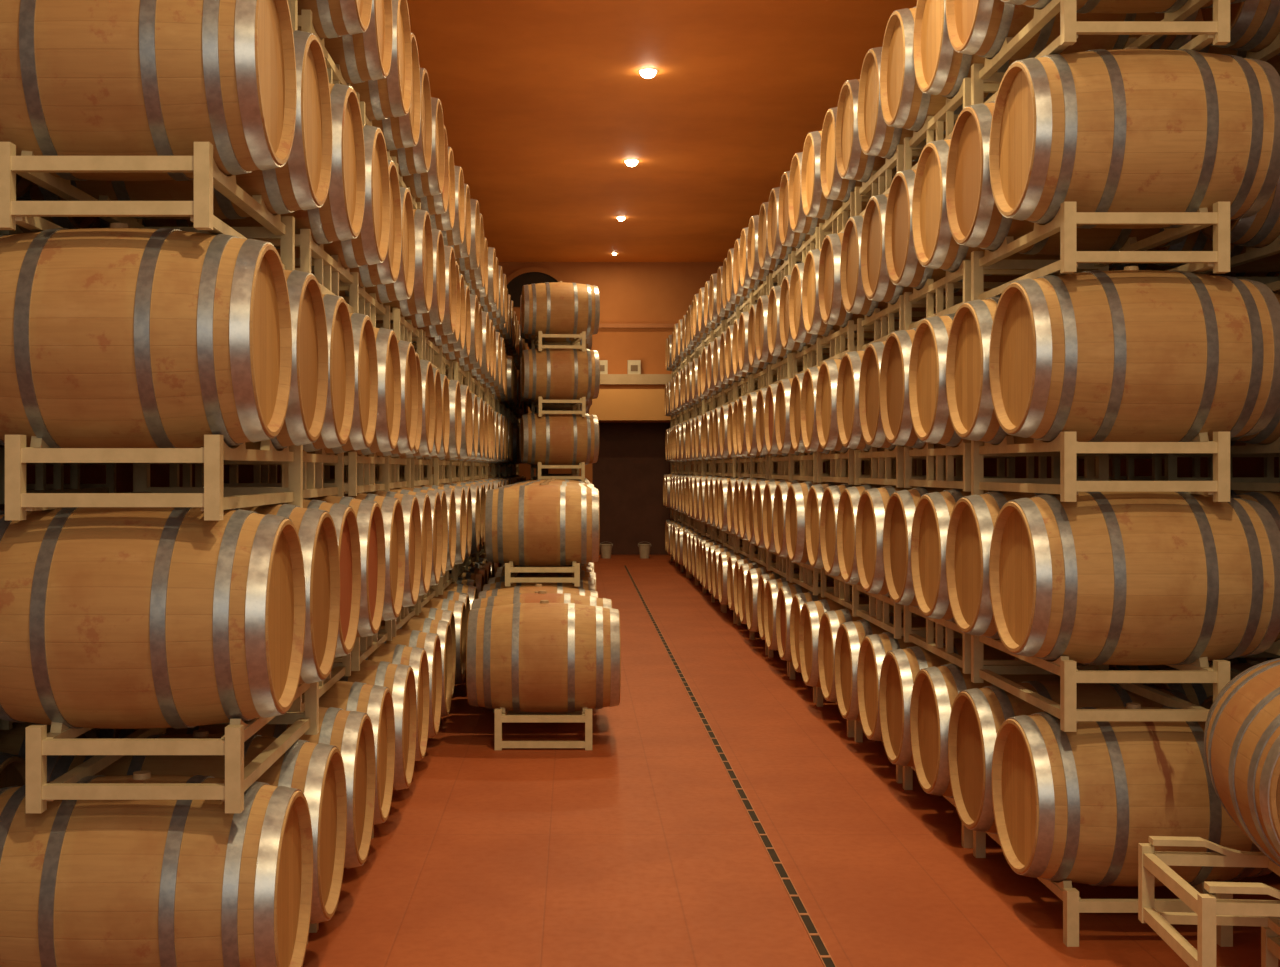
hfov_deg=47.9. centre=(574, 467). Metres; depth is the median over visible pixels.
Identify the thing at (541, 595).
wine barrel
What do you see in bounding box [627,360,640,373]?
box
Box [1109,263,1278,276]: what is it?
wine barrel
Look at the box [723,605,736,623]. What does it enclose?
rack
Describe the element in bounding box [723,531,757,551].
rack
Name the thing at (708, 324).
wine barrel
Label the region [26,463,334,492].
wall
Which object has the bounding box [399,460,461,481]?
rack
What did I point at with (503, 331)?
wine barrel
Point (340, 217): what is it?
wine barrel
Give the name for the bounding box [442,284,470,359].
wine barrel
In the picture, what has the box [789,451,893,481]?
rack
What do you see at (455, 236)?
wine barrel
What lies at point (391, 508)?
wine barrel
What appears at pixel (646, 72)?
ceiling lamp
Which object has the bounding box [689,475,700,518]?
wine barrel
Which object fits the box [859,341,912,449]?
wine barrel
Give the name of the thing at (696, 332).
wine barrel
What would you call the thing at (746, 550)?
rack
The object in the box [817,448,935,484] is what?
rack
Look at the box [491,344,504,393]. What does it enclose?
wine barrel
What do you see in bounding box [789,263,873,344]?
wine barrel
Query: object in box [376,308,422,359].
rack
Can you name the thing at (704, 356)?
wine barrel
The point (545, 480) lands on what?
wine barrel
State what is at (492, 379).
wine barrel
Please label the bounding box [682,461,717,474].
rack
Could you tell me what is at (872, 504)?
wine barrel
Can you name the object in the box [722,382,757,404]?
rack
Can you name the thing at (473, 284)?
wine barrel
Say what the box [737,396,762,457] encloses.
wine barrel
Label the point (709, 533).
rack
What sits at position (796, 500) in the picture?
wine barrel
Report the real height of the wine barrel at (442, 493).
0.706 m
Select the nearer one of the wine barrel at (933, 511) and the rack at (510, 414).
the wine barrel at (933, 511)
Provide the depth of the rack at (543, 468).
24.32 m
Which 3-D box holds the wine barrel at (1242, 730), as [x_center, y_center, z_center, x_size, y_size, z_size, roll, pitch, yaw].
[2.372,0.936,4.503,0.668,0.685,0.922,0,0,13]
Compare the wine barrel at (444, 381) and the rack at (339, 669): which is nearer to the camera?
the rack at (339, 669)
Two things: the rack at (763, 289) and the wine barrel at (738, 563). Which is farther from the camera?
the wine barrel at (738, 563)
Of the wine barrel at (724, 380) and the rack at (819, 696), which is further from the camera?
the wine barrel at (724, 380)
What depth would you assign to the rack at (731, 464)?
17.17 m
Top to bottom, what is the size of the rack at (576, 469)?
0.249 m
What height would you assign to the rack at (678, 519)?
0.249 m
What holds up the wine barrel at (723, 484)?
on the rack at (731, 543)
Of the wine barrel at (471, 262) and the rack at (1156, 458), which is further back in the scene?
the wine barrel at (471, 262)
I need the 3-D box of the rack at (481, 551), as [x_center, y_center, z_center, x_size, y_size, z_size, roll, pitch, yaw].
[-1.334,0.863,15.957,0.611,0.234,1.261,0,0,0]
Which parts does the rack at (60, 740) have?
post, rail, rail, post, rail, post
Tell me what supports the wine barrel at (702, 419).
on the rack at (710, 462)
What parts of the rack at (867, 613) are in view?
post, post, post, rail, post, post, rail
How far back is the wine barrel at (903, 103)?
7.65 m
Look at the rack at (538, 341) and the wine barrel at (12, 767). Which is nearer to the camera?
the wine barrel at (12, 767)
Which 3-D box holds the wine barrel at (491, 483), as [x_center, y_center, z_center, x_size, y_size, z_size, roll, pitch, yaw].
[-1.363,0.446,15.607,0.950,0.706,0.690,0,0,0]
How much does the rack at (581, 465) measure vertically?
0.265 m
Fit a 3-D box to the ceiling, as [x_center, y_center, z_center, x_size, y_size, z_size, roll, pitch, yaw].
[0.450,-4.230,13.293,7.800,0.200,31.586,0,0,0]
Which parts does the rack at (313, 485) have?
post, post, post, post, rail, rail, post, post, post, post, post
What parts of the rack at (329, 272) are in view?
rail, cross rail, post, post, post, post, rail, post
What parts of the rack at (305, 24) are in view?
rail, post, post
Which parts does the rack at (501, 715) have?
post, rail, rail, rail, post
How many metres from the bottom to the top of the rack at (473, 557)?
0.234 m
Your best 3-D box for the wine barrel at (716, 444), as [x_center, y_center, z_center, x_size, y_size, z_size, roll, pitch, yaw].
[2.186,-0.439,17.536,0.950,0.706,0.690,0,0,0]
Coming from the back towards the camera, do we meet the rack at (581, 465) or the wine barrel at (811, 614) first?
the rack at (581, 465)
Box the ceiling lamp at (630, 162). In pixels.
[624,159,638,166]
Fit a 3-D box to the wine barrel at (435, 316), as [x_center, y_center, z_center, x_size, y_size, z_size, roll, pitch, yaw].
[-1.340,-1.244,9.329,0.950,0.706,0.689,0,0,0]
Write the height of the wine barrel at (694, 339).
0.706 m
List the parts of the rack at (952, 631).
post, post, rail, post, post, post, rail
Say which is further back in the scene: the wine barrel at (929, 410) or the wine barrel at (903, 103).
the wine barrel at (903, 103)
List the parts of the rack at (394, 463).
rail, rail, post, post, post, post, post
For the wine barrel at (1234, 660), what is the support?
on the rack
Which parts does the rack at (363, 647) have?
rail, post, post, post, post, post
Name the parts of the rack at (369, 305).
rail, post, post, post, post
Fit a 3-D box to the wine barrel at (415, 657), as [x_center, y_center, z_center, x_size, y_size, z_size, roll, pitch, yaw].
[-1.306,1.291,7.929,0.950,0.706,0.689,0,0,0]
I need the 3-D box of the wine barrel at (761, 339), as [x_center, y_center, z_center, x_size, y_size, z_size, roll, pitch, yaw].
[2.182,-1.299,13.350,0.950,0.706,0.690,0,0,0]
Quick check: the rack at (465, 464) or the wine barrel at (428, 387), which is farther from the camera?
the rack at (465, 464)
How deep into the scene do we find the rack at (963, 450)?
7.40 m
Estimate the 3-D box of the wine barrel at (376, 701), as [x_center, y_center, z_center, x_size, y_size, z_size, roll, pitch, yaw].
[-1.327,1.291,6.531,0.950,0.706,0.689,0,0,0]
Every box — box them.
[600,360,607,373]
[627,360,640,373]
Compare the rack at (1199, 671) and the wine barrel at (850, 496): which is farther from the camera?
the wine barrel at (850, 496)
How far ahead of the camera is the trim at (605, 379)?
28.69 m
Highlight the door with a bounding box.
[592,422,670,555]
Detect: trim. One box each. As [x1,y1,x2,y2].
[519,324,673,327]
[519,389,683,420]
[600,374,671,384]
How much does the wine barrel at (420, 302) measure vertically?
0.706 m
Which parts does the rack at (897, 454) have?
post, post, post, post, rail, rail, post, post, rail, post, post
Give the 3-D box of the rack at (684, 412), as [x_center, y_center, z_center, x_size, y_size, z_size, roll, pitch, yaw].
[2.132,-0.874,24.167,0.611,0.249,1.261,0,0,0]
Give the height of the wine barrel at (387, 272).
0.706 m
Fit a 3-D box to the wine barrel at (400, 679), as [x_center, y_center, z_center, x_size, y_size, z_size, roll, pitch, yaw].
[-1.302,1.291,7.231,0.950,0.706,0.689,0,0,0]
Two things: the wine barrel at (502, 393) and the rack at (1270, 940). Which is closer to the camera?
the rack at (1270, 940)
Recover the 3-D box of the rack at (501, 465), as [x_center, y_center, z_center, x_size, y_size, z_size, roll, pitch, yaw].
[-1.401,0.018,21.541,0.611,0.234,1.261,0,0,0]
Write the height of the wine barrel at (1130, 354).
0.706 m
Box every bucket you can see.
[600,542,612,557]
[638,542,650,557]
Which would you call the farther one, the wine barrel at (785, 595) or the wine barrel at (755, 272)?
the wine barrel at (755, 272)
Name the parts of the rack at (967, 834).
post, post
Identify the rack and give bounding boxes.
[0,142,294,270]
[0,224,22,234]
[0,447,115,503]
[0,719,13,729]
[5,435,302,519]
[26,682,318,812]
[133,449,343,502]
[229,450,388,495]
[255,229,358,312]
[280,456,409,490]
[287,652,350,711]
[288,0,297,30]
[298,10,359,105]
[309,923,318,932]
[324,457,431,487]
[334,620,391,670]
[339,286,389,328]
[360,102,396,168]
[375,457,451,484]
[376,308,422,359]
[379,596,418,636]
[397,163,420,208]
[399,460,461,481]
[402,461,472,481]
[412,330,441,373]
[419,584,437,612]
[423,461,480,480]
[430,564,455,594]
[434,354,452,379]
[445,361,468,386]
[445,462,493,478]
[449,558,467,580]
[453,371,479,396]
[456,463,499,477]
[462,553,476,565]
[467,463,509,476]
[472,543,484,559]
[475,384,486,402]
[475,387,494,410]
[481,462,486,478]
[483,464,514,475]
[495,707,591,749]
[496,399,503,415]
[496,406,507,418]
[497,463,503,475]
[505,408,512,422]
[505,561,579,585]
[515,464,518,474]
[517,565,571,566]
[531,331,585,351]
[531,397,585,416]
[531,462,584,481]
[536,468,578,475]
[537,404,579,412]
[543,468,571,474]
[670,508,684,520]
[671,415,683,426]
[671,462,674,473]
[672,367,679,378]
[675,461,707,473]
[676,413,690,424]
[677,511,692,522]
[680,564,688,577]
[681,355,692,368]
[681,409,698,422]
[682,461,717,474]
[682,513,692,526]
[687,404,708,420]
[689,351,697,361]
[689,460,726,474]
[689,517,706,528]
[694,459,743,475]
[694,519,718,534]
[695,343,706,358]
[695,399,716,416]
[695,577,702,591]
[702,331,716,351]
[703,522,727,539]
[704,459,755,475]
[705,397,727,412]
[711,594,722,611]
[712,320,729,341]
[712,388,740,409]
[713,459,756,476]
[714,526,727,543]
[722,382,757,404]
[722,457,777,477]
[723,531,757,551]
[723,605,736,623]
[725,308,741,330]
[735,374,776,400]
[736,536,774,559]
[737,293,757,318]
[738,457,799,477]
[750,455,829,479]
[750,631,767,654]
[751,275,777,305]
[751,364,800,391]
[751,543,795,568]
[767,551,820,580]
[768,353,816,385]
[768,649,788,675]
[769,254,801,293]
[769,454,847,480]
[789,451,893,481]
[789,559,851,594]
[789,661,815,702]
[791,227,831,273]
[792,342,847,377]
[816,687,853,736]
[817,320,898,366]
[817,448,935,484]
[819,192,870,248]
[821,569,893,609]
[852,584,944,638]
[854,445,1004,486]
[854,720,902,782]
[855,144,921,215]
[857,295,956,350]
[903,766,972,847]
[904,78,999,169]
[904,260,1092,329]
[904,439,1094,490]
[904,605,1085,673]
[971,0,1229,104]
[971,202,1229,300]
[971,432,1229,501]
[971,635,1229,731]
[973,830,1232,946]
[1076,453,1273,480]
[1138,836,1279,966]
[1165,235,1279,291]
[1165,437,1279,491]
[1208,640,1279,678]
[1246,32,1279,60]
[1261,927,1279,966]
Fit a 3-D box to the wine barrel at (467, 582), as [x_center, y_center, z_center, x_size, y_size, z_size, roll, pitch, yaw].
[-1.367,1.291,12.814,0.950,0.706,0.690,0,0,0]
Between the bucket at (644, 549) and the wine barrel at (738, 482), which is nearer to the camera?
the wine barrel at (738, 482)
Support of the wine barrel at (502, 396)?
on the rack
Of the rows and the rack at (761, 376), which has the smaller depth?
the rack at (761, 376)
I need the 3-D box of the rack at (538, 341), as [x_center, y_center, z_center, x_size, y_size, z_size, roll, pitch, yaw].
[-0.235,-1.666,19.536,0.620,0.265,1.270,0,0,-6]
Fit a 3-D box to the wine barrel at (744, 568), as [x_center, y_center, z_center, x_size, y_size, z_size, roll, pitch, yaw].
[2.177,1.281,14.742,0.950,0.706,0.690,0,0,0]
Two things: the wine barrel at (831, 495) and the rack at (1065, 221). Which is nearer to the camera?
the rack at (1065, 221)
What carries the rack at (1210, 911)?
on the rack at (1270, 940)
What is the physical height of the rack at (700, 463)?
0.249 m
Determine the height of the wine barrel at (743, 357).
0.706 m
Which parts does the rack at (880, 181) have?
post, rail, post, post, post, post, rail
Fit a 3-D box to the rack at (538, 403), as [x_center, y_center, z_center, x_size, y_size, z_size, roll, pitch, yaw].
[-0.235,-0.806,19.536,0.620,0.265,1.270,0,0,-6]
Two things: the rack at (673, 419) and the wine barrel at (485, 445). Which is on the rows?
the rack at (673, 419)
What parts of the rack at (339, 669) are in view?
post, rail, post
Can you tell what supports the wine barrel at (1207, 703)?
on the rack
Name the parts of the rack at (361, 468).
post, post, post, post, rail, rail, post, rail, post, post, post, post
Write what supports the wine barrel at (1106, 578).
on the rack at (1199, 671)
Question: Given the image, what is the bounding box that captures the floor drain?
[624,565,836,966]
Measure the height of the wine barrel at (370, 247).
0.706 m
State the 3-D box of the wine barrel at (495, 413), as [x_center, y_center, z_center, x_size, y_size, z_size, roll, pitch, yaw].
[-1.428,-0.399,17.700,0.950,0.706,0.690,0,0,0]
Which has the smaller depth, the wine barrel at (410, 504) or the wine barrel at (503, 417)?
the wine barrel at (410, 504)
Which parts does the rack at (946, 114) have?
post, rail, post, post, post, cross rail, post, rail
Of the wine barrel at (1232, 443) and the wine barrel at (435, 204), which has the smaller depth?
the wine barrel at (1232, 443)
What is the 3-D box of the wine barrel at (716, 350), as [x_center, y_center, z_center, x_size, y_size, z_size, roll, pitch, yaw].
[2.183,-1.299,17.538,0.950,0.706,0.690,0,0,0]
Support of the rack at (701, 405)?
on the wine barrel at (694, 419)
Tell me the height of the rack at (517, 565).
0.199 m
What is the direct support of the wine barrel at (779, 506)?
on the rack at (805, 577)
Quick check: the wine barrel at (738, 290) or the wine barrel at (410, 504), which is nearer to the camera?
the wine barrel at (410, 504)
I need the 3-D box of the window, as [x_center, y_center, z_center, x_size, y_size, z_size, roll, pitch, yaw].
[-0.820,-3.630,28.855,1.600,0.800,0.059,0,0,0]
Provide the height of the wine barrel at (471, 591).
0.706 m
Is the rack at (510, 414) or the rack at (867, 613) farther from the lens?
the rack at (510, 414)
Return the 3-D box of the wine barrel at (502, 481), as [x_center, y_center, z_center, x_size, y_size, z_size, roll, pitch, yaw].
[-1.381,0.446,18.399,0.950,0.706,0.690,0,0,0]
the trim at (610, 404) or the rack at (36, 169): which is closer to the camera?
the rack at (36, 169)
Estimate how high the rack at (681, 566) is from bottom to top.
0.209 m
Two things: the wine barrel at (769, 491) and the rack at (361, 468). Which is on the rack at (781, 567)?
the wine barrel at (769, 491)
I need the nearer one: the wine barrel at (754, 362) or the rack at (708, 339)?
the wine barrel at (754, 362)
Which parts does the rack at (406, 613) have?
post, post, post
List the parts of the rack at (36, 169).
post, rail, rail, post, rail, post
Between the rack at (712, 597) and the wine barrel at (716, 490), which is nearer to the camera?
the wine barrel at (716, 490)
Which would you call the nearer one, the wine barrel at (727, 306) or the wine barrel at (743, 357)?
the wine barrel at (743, 357)
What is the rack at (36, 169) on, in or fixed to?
on the wine barrel at (306, 409)
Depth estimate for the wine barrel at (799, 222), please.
11.24 m
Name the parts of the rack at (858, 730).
post, post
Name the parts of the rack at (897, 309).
post, post, post, rail, post, post, cross rail, rail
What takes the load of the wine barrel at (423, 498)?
on the rack at (406, 613)
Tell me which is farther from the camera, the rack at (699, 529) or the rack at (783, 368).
the rack at (699, 529)
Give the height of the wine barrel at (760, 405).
0.706 m
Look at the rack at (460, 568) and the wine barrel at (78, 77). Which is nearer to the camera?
the wine barrel at (78, 77)
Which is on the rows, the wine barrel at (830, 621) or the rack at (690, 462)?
the rack at (690, 462)
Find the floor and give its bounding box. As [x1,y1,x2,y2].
[302,555,1279,966]
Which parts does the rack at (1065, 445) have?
post, rail, rail, post, post, rail, rail, post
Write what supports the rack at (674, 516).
on the rows
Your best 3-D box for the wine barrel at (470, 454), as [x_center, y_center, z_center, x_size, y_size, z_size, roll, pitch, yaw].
[-1.404,-0.399,12.817,0.950,0.706,0.690,0,0,0]
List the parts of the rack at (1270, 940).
rail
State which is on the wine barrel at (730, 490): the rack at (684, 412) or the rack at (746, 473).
the rack at (746, 473)
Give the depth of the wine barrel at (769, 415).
12.72 m
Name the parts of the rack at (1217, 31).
post, rail, post, rail, post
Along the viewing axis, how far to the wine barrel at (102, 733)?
6.13 m
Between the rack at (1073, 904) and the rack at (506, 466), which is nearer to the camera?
the rack at (1073, 904)
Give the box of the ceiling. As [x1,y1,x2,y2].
[407,0,916,261]
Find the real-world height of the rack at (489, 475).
0.234 m
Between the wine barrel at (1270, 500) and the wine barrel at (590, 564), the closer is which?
the wine barrel at (1270, 500)
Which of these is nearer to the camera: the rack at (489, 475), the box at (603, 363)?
the rack at (489, 475)
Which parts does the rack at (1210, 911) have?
post, rail, rail, post, cross rail, cross rail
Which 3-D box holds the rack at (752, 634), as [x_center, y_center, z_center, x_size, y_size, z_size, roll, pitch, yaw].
[2.134,1.685,14.393,0.620,0.209,1.270,0,0,0]
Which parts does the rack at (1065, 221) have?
post, rail, post, post, rail, rail, post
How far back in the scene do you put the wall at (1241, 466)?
10.48 m
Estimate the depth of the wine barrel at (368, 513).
6.49 m
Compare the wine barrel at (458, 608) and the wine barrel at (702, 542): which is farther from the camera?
the wine barrel at (702, 542)
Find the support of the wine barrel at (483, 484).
on the rack at (473, 557)
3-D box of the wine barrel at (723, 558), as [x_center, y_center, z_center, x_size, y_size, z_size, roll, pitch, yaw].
[2.171,1.281,16.838,0.950,0.706,0.690,0,0,0]
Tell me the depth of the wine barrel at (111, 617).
4.16 m
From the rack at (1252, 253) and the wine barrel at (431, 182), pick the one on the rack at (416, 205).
the wine barrel at (431, 182)
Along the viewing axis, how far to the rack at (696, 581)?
21.96 m
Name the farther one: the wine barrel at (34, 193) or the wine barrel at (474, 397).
the wine barrel at (474, 397)
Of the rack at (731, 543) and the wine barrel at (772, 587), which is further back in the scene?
the rack at (731, 543)
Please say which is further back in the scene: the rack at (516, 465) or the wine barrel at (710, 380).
the rack at (516, 465)
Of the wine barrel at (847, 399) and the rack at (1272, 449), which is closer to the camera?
the rack at (1272, 449)
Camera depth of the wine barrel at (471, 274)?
13.49 m
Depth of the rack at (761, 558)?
14.46 m
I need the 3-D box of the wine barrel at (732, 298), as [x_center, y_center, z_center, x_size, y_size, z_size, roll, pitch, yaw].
[2.199,-2.159,16.140,0.950,0.706,0.690,0,0,0]
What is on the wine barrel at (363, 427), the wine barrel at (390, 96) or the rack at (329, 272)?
the rack at (329, 272)
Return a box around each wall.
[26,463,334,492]
[432,262,722,514]
[823,456,1278,477]
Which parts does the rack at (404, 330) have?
rail, cross rail, post, post, post, post, post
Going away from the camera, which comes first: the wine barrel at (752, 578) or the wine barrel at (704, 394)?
the wine barrel at (752, 578)
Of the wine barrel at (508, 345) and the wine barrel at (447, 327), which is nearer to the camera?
the wine barrel at (447, 327)
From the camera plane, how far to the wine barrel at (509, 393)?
19.57 m
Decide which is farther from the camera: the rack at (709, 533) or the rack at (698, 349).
the rack at (698, 349)
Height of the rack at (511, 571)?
0.199 m
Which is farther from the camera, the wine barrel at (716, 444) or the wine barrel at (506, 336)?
the wine barrel at (506, 336)
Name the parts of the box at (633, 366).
panel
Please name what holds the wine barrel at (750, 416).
on the rack at (762, 463)
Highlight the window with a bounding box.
[506,267,564,306]
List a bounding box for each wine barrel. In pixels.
[0,0,296,180]
[0,223,291,447]
[0,504,4,510]
[0,507,305,728]
[0,722,98,780]
[0,752,25,787]
[0,771,312,966]
[16,174,32,198]
[16,183,96,232]
[37,30,331,219]
[48,730,346,923]
[94,728,120,738]
[118,707,375,868]
[142,83,364,248]
[230,504,339,683]
[245,269,327,449]
[276,125,389,271]
[277,499,360,656]
[298,0,371,38]
[302,681,394,824]
[303,294,354,451]
[303,495,385,636]
[307,313,377,453]
[311,160,401,286]
[324,0,392,83]
[331,493,404,620]
[338,660,416,789]
[339,186,414,303]
[341,643,429,760]
[344,327,400,455]
[350,0,411,120]
[363,491,421,606]
[364,340,417,455]
[372,33,420,150]
[376,229,445,329]
[380,617,452,716]
[383,209,432,316]
[384,629,441,736]
[389,352,421,456]
[389,488,431,595]
[390,67,431,175]
[391,359,434,457]
[392,487,441,585]
[403,97,444,197]
[412,261,459,347]
[413,607,455,697]
[414,273,465,352]
[414,368,441,458]
[414,486,447,576]
[415,126,448,215]
[417,245,456,336]
[419,485,455,570]
[423,598,466,684]
[424,374,449,458]
[430,147,454,230]
[432,484,465,564]
[433,590,469,622]
[437,379,461,459]
[441,165,464,245]
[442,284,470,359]
[442,483,471,557]
[444,583,477,609]
[445,311,489,375]
[446,384,470,459]
[449,570,483,595]
[451,184,470,258]
[452,294,479,365]
[452,482,479,553]
[452,577,475,585]
[454,391,472,460]
[455,199,479,270]
[456,393,477,460]
[456,481,483,548]
[459,304,482,370]
[460,214,483,280]
[463,562,490,582]
[464,397,483,460]
[464,481,485,544]
[464,567,487,583]
[465,480,489,491]
[466,239,484,289]
[466,600,620,711]
[468,401,487,461]
[469,237,487,296]
[471,591,611,608]
[472,319,492,379]
[473,558,494,577]
[474,404,490,461]
[474,479,499,488]
[474,480,493,489]
[475,337,504,390]
[478,247,495,305]
[478,584,597,597]
[479,554,500,572]
[480,326,495,383]
[480,407,492,461]
[481,257,498,311]
[482,409,494,461]
[482,478,501,486]
[483,331,500,387]
[483,582,595,590]
[485,411,498,462]
[485,483,598,565]
[488,265,502,318]
[488,413,502,462]
[488,478,504,485]
[488,572,594,583]
[491,274,506,324]
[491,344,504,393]
[491,477,507,484]
[493,324,504,329]
[493,415,505,462]
[495,289,508,334]
[495,353,506,398]
[495,354,505,395]
[495,482,598,490]
[495,570,595,584]
[496,565,592,571]
[497,417,507,462]
[498,355,512,401]
[498,482,593,487]
[500,294,510,338]
[500,419,510,462]
[501,361,513,403]
[502,481,591,486]
[503,562,593,571]
[504,300,513,343]
[505,341,513,347]
[505,480,592,486]
[510,480,591,485]
[520,410,598,464]
[521,281,599,335]
[521,348,599,399]
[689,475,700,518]
[691,300,702,342]
[691,417,701,459]
[692,358,706,401]
[692,534,727,576]
[693,293,716,338]
[694,475,711,519]
[695,415,707,460]
[696,536,710,580]
[697,355,709,399]
[698,287,724,333]
[699,476,713,521]
[699,539,727,584]
[701,352,713,396]
[701,414,711,459]
[702,346,716,394]
[702,539,742,589]
[703,412,717,459]
[704,281,719,328]
[704,476,719,523]
[707,341,722,391]
[707,544,742,593]
[709,273,727,323]
[709,410,730,459]
[709,476,730,525]
[712,545,757,598]
[713,336,730,388]
[713,407,730,458]
[714,476,729,528]
[716,266,733,317]
[718,477,737,530]
[718,550,757,604]
[719,405,737,458]
[720,331,737,384]
[722,258,739,311]
[725,325,744,381]
[726,248,757,304]
[727,402,747,458]
[727,477,749,533]
[727,552,772,610]
[732,319,776,377]
[733,238,754,297]
[733,399,749,457]
[733,478,749,536]
[734,558,775,616]
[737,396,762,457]
[738,311,762,373]
[738,560,775,623]
[739,227,777,289]
[739,478,765,539]
[745,392,765,456]
[745,479,766,543]
[745,567,798,631]
[747,215,772,280]
[748,304,802,368]
[753,479,787,547]
[755,295,782,363]
[756,388,783,456]
[757,570,812,639]
[758,202,801,270]
[763,480,798,551]
[764,383,788,455]
[764,578,833,649]
[767,187,796,260]
[767,285,829,357]
[773,480,806,556]
[775,378,807,455]
[776,582,851,660]
[778,171,815,248]
[779,275,847,353]
[785,481,828,564]
[788,152,824,234]
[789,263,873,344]
[789,373,813,453]
[790,591,865,672]
[799,594,882,687]
[800,366,839,453]
[801,131,866,219]
[802,249,894,338]
[805,482,844,568]
[816,358,861,452]
[818,232,918,326]
[818,608,914,701]
[820,107,871,203]
[820,483,870,576]
[834,614,934,721]
[835,79,917,181]
[836,349,884,451]
[837,484,895,584]
[840,215,945,319]
[855,485,924,595]
[857,626,962,740]
[858,47,945,161]
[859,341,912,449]
[861,194,962,303]
[879,328,945,448]
[879,643,1014,767]
[880,7,962,133]
[883,487,954,607]
[885,169,1020,292]
[909,313,984,446]
[910,657,1118,797]
[911,489,1001,621]
[912,138,1122,275]
[913,0,1015,101]
[946,0,1198,60]
[946,101,1186,254]
[946,296,1050,443]
[946,491,1052,638]
[948,681,1190,834]
[989,47,1279,228]
[989,266,1279,441]
[989,492,1279,664]
[992,703,1272,885]
[1001,0,1246,13]
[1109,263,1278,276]
[1109,658,1276,670]
[1140,659,1258,705]
[1146,230,1279,272]
[1178,35,1279,75]
[1195,0,1279,54]
[1200,695,1212,708]
[1201,177,1279,247]
[1204,658,1279,866]
[1230,292,1279,444]
[1230,440,1245,445]
[1230,490,1262,494]
[1230,491,1279,642]
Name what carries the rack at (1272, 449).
on the wine barrel at (1270, 500)
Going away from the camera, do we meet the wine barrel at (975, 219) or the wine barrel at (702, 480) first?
the wine barrel at (975, 219)
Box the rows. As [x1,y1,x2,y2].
[500,295,718,573]
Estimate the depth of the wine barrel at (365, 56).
6.40 m
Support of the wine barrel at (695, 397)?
on the rack at (701, 405)
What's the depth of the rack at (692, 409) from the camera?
22.95 m
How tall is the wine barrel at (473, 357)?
0.706 m
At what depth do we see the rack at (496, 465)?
20.17 m
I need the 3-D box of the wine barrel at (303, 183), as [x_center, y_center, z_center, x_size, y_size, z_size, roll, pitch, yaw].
[-1.390,-1.244,5.138,0.950,0.706,0.689,0,0,0]
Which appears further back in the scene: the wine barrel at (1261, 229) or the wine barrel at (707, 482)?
the wine barrel at (707, 482)
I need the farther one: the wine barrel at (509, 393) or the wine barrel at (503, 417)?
the wine barrel at (509, 393)
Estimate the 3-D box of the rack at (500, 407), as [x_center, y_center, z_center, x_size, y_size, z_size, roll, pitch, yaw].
[-1.332,-0.827,20.144,0.611,0.234,1.261,0,0,0]
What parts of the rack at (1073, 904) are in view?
post, post, rail, post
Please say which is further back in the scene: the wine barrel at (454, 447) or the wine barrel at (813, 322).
the wine barrel at (454, 447)
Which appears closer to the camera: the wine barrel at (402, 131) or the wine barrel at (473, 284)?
the wine barrel at (402, 131)
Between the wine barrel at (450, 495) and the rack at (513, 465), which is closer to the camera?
the wine barrel at (450, 495)
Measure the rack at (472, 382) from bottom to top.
0.234 m
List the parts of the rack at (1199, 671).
post, rail, post, post, rail, rail, post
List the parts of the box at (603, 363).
panel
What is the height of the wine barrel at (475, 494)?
0.706 m
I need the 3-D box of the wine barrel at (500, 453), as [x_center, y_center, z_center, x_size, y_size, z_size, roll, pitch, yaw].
[-1.410,-0.399,18.398,0.950,0.706,0.690,0,0,0]
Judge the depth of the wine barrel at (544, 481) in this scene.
14.26 m
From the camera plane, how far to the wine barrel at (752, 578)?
13.92 m
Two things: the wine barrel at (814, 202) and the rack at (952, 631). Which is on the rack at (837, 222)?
the wine barrel at (814, 202)
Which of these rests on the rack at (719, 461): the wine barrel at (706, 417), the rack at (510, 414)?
the wine barrel at (706, 417)
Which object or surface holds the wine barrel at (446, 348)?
on the rack at (448, 364)
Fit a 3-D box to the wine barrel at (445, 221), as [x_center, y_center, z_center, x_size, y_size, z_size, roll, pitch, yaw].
[-1.391,-2.089,10.720,0.950,0.706,0.690,0,0,0]
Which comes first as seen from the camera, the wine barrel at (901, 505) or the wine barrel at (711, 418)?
the wine barrel at (901, 505)
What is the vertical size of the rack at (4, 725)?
0.234 m
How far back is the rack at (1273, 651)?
6.57 m
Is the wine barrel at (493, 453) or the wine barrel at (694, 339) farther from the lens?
the wine barrel at (694, 339)
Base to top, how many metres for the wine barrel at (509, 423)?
0.706 m
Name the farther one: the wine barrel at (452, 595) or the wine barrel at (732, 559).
the wine barrel at (732, 559)
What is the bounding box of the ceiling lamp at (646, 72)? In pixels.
[638,68,657,77]
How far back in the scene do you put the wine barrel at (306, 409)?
5.14 m
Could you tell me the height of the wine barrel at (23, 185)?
0.706 m
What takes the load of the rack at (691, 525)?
on the rows
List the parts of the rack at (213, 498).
post, rail, rail, post, post, rail, rail, post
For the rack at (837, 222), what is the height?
0.249 m
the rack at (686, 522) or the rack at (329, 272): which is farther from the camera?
the rack at (686, 522)
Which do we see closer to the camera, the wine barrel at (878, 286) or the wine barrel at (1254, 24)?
the wine barrel at (1254, 24)
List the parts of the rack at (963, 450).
post, post, post, post, rail, rail, post, post, post, post, post, post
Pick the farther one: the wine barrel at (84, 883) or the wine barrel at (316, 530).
the wine barrel at (316, 530)
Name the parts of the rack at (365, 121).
post, post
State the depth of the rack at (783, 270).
12.98 m
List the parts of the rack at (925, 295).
post, post, rail, post, post, post, cross rail, rail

